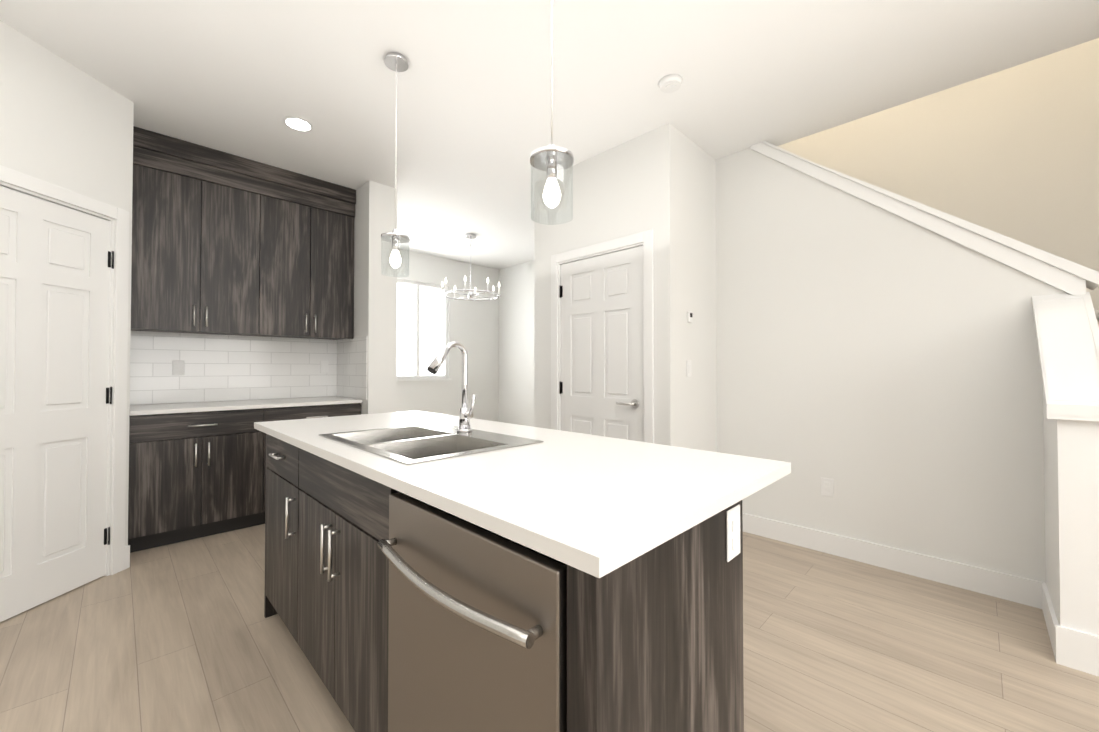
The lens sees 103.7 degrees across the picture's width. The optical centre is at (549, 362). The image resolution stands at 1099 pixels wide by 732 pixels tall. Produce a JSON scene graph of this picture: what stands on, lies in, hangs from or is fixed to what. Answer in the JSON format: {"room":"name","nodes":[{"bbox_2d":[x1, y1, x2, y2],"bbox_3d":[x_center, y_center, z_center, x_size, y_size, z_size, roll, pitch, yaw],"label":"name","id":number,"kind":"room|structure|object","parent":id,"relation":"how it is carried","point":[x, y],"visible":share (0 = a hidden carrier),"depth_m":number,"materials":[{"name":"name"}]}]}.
{"room":"kitchen","nodes":[
{"label":"kitchen","id":0,"kind":"room"},
{"bbox_2d":[0,20,133,545],"bbox_3d":[-2.622,-0.199,1.089,0.120,2.790,3.000,0,-1,2],"label":"wall","id":1,"kind":"structure","parent":0,"point":[65,124],"depth_m":2.25,"materials":[{"name":"white paint"}]},
{"bbox_2d":[0,186,113,621],"bbox_3d":[-2.524,0.192,2.100,0.102,2.021,0.760,0,-1,2],"label":"pantry door","id":2,"kind":"structure","parent":1,"relation":"in","point":[56,262],"depth_m":2.20,"materials":[{"name":"white wood"}]},
{"bbox_2d":[0,165,129,575],"bbox_3d":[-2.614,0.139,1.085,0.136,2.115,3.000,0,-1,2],"label":"door frame","id":3,"kind":"structure","parent":1,"relation":"attached to","point":[117,555],"depth_m":2.49,"materials":[{"name":"white wood"}]},
{"bbox_2d":[0,524,1098,731],"bbox_3d":[-0.448,1.240,0.600,9.600,0.100,8.470,-1,-1,45],"label":"floor","id":4,"kind":"structure","parent":0,"point":[186,636],"depth_m":1.77,"materials":[{"name":"brown wood"}]},
{"bbox_2d":[128,408,267,552],"bbox_3d":[-2.604,0.783,3.180,0.589,0.886,0.722,-1,-1,45],"label":"base cabinet","id":5,"kind":"object","parent":4,"relation":"on","point":[197,470],"depth_m":2.95,"materials":[{"name":"black wood"}]},
{"bbox_2d":[129,396,361,415],"bbox_3d":[-2.342,0.328,3.435,0.609,0.030,1.444,-1,-1,45],"label":"countertop","id":6,"kind":"structure","parent":5,"relation":"on","point":[220,406],"depth_m":3.21,"materials":[{"name":"white stone"}]},
{"bbox_2d":[264,404,360,523],"bbox_3d":[-2.094,0.790,3.691,0.589,0.886,0.722,-1,-1,45],"label":"base cabinet","id":7,"kind":"object","parent":4,"relation":"on","point":[321,410],"depth_m":3.47,"materials":[{"name":"black wood"}]},
{"bbox_2d":[378,492,566,731],"bbox_3d":[-0.028,0.766,1.062,0.602,0.860,0.609,-1,-1,45],"label":"dishwasher","id":8,"kind":"object","parent":4,"relation":"on","point":[477,636],"visible":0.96,"depth_m":0.84,"materials":[{"name":"silver metal"}]},
{"bbox_2d":[254,426,743,731],"bbox_3d":[-0.460,0.760,1.536,2.020,0.886,0.592,-1,-1,45],"label":"kitchen island","id":9,"kind":"object","parent":4,"relation":"on","point":[655,645],"depth_m":0.98,"materials":[{"name":"black wood"}]},
{"bbox_2d":[254,410,790,581],"bbox_3d":[-0.390,0.304,1.684,2.170,0.030,0.873,-1,-1,45],"label":"island countertop","id":10,"kind":"structure","parent":9,"relation":"on","point":[605,503],"depth_m":1.03,"materials":[{"name":"white stone"}]},
{"bbox_2d":[319,423,543,464],"bbox_3d":[-0.470,0.379,1.637,0.744,0.190,0.524,-1,-1,45],"label":"sink","id":11,"kind":"object","parent":10,"relation":"in","point":[413,444],"visible":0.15,"depth_m":1.64,"materials":[{"name":"silver metal"}]},
{"bbox_2d":[427,341,475,432],"bbox_3d":[-0.392,0.098,1.740,0.094,0.374,0.204,-1,-1,45],"label":"faucet","id":12,"kind":"object","parent":10,"relation":"on","point":[466,413],"visible":1,"depth_m":1.78,"materials":[{"name":"silver metal"}]},
{"bbox_2d":[726,505,739,561],"bbox_3d":[0.424,0.390,0.990,0.008,0.114,0.070,-1,-1,45],"label":"outlet","id":13,"kind":"object","parent":9,"relation":"attached to","point":[732,532],"visible":1,"depth_m":0.98,"materials":[{"name":"white plastic"}]},
{"bbox_2d":[0,0,1098,268],"bbox_3d":[-0.430,-3.004,0.726,9.670,2.810,8.590,-1,-1,45],"label":"ceiling","id":14,"kind":"structure","parent":0,"point":[242,78],"depth_m":2.34,"materials":[{"name":"white paint"}]},
{"bbox_2d":[283,116,312,131],"bbox_3d":[-1.649,-1.566,2.833,0.170,0.007,0.170,-1,-1,45],"label":"recessed light","id":15,"kind":"object","parent":14,"relation":"in","point":[298,124],"visible":1,"depth_m":2.83,"materials":[{"name":"white plastic"}]},
{"bbox_2d":[381,52,409,276],"bbox_3d":[-0.796,-1.017,2.236,0.142,1.122,0.142,-1,-1,45],"label":"pendant light","id":16,"kind":"object","parent":14,"relation":"hanging from","point":[396,61],"visible":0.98,"depth_m":2.22,"materials":[{"name":"clear glass"}]},
{"bbox_2d":[440,233,500,300],"bbox_3d":[-0.945,-1.157,5.176,0.724,0.760,0.724,-1,-1,45],"label":"chandelier","id":17,"kind":"object","parent":14,"relation":"hanging from","point":[470,236],"visible":1,"depth_m":5.16,"materials":[{"name":"silver metal"}]},
{"bbox_2d":[530,0,573,224],"bbox_3d":[0.008,-1.028,1.399,0.142,1.122,0.142,-1,-1,45],"label":"pendant light","id":18,"kind":"object","parent":14,"relation":"hanging from","point":[551,159],"visible":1,"depth_m":1.38,"materials":[{"name":"clear glass"}]},
{"bbox_2d":[659,74,682,92],"bbox_3d":[0.678,-1.557,2.419,0.130,0.036,0.130,-1,-1,45],"label":"smoke detector","id":19,"kind":"object","parent":14,"relation":"attached to","point":[670,83],"visible":1,"depth_m":2.39,"materials":[{"name":"white plastic"}]},
{"bbox_2d":[141,38,1098,635],"bbox_3d":[0.206,-1.550,1.343,9.670,5.500,6.790,-1,-1,45],"label":"wall","id":20,"kind":"structure","parent":0,"point":[879,366],"depth_m":2.85,"materials":[{"name":"white paint"}]},
{"bbox_2d":[131,142,262,335],"bbox_3d":[-2.668,-0.836,3.266,0.409,1.205,0.722,-1,-1,45],"label":"upper cabinet","id":21,"kind":"object","parent":20,"relation":"attached to","point":[224,243],"depth_m":3.10,"materials":[{"name":"brown wood"}]},
{"bbox_2d":[130,331,367,404],"bbox_3d":[-2.314,0.040,3.411,0.710,0.543,1.450,-1,-1,45],"label":"tile backsplash","id":22,"kind":"structure","parent":20,"relation":"attached to","point":[226,367],"depth_m":3.62,"materials":[{"name":"white tile"}]},
{"bbox_2d":[172,360,183,374],"bbox_3d":[-2.871,0.037,3.338,0.008,0.114,0.070,-1,-1,45],"label":"outlet","id":23,"kind":"object","parent":22,"relation":"attached to","point":[177,367],"visible":1,"depth_m":3.33,"materials":[{"name":"white plastic"}]},
{"bbox_2d":[259,178,355,339],"bbox_3d":[-2.158,-0.829,3.777,0.409,1.205,0.722,-1,-1,45],"label":"upper cabinet","id":24,"kind":"object","parent":20,"relation":"attached to","point":[308,236],"depth_m":3.62,"materials":[{"name":"brown wood"}]},
{"bbox_2d":[396,279,451,380],"bbox_3d":[-1.996,-0.441,5.840,0.120,1.375,1.490,-1,-1,45],"label":"window","id":25,"kind":"structure","parent":20,"relation":"in","point":[417,376],"depth_m":6.03,"materials":[{"name":"white"}]},
{"bbox_2d":[560,246,643,441],"bbox_3d":[0.357,0.207,3.218,0.786,2.021,0.102,-1,-1,45],"label":"closet door","id":26,"kind":"structure","parent":20,"relation":"in","point":[601,381],"depth_m":3.20,"materials":[{"name":"white wood"}]},
{"bbox_2d":[551,229,653,442],"bbox_3d":[0.397,0.169,3.257,0.955,2.115,0.136,-1,-1,45],"label":"trim","id":27,"kind":"structure","parent":20,"relation":"attached to","point":[644,239],"depth_m":3.06,"materials":[{"name":"white wood"}]},
{"bbox_2d":[687,311,692,322],"bbox_3d":[0.968,-0.315,2.974,0.021,0.075,0.050,-1,-1,45],"label":"thermostat","id":28,"kind":"object","parent":20,"relation":"attached to","point":[689,317],"visible":0.98,"depth_m":2.96,"materials":[{"name":"white plastic"}]},
{"bbox_2d":[821,477,833,496],"bbox_3d":[1.784,0.800,2.773,0.070,0.114,0.008,-1,-1,45],"label":"outlet","id":29,"kind":"object","parent":20,"relation":"attached to","point":[827,486],"visible":1,"depth_m":2.77,"materials":[{"name":"white plastic"}]},
{"bbox_2d":[742,141,1098,676],"bbox_3d":[1.770,-0.221,2.504,1.820,2.874,0.740,-1,-1,45],"label":"trim","id":30,"kind":"structure","parent":20,"relation":"attached to","point":[1067,329],"depth_m":2.09,"materials":[{"name":"white wood"}]},
{"bbox_2d":[1094,309,1098,319],"bbox_3d":[2.536,-1.078,3.411,3.127,2.269,0.081,-1,-1,45],"label":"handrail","id":31,"kind":"object","parent":20,"relation":"attached to","point":[1096,313],"depth_m":2.59,"materials":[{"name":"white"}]}
]}

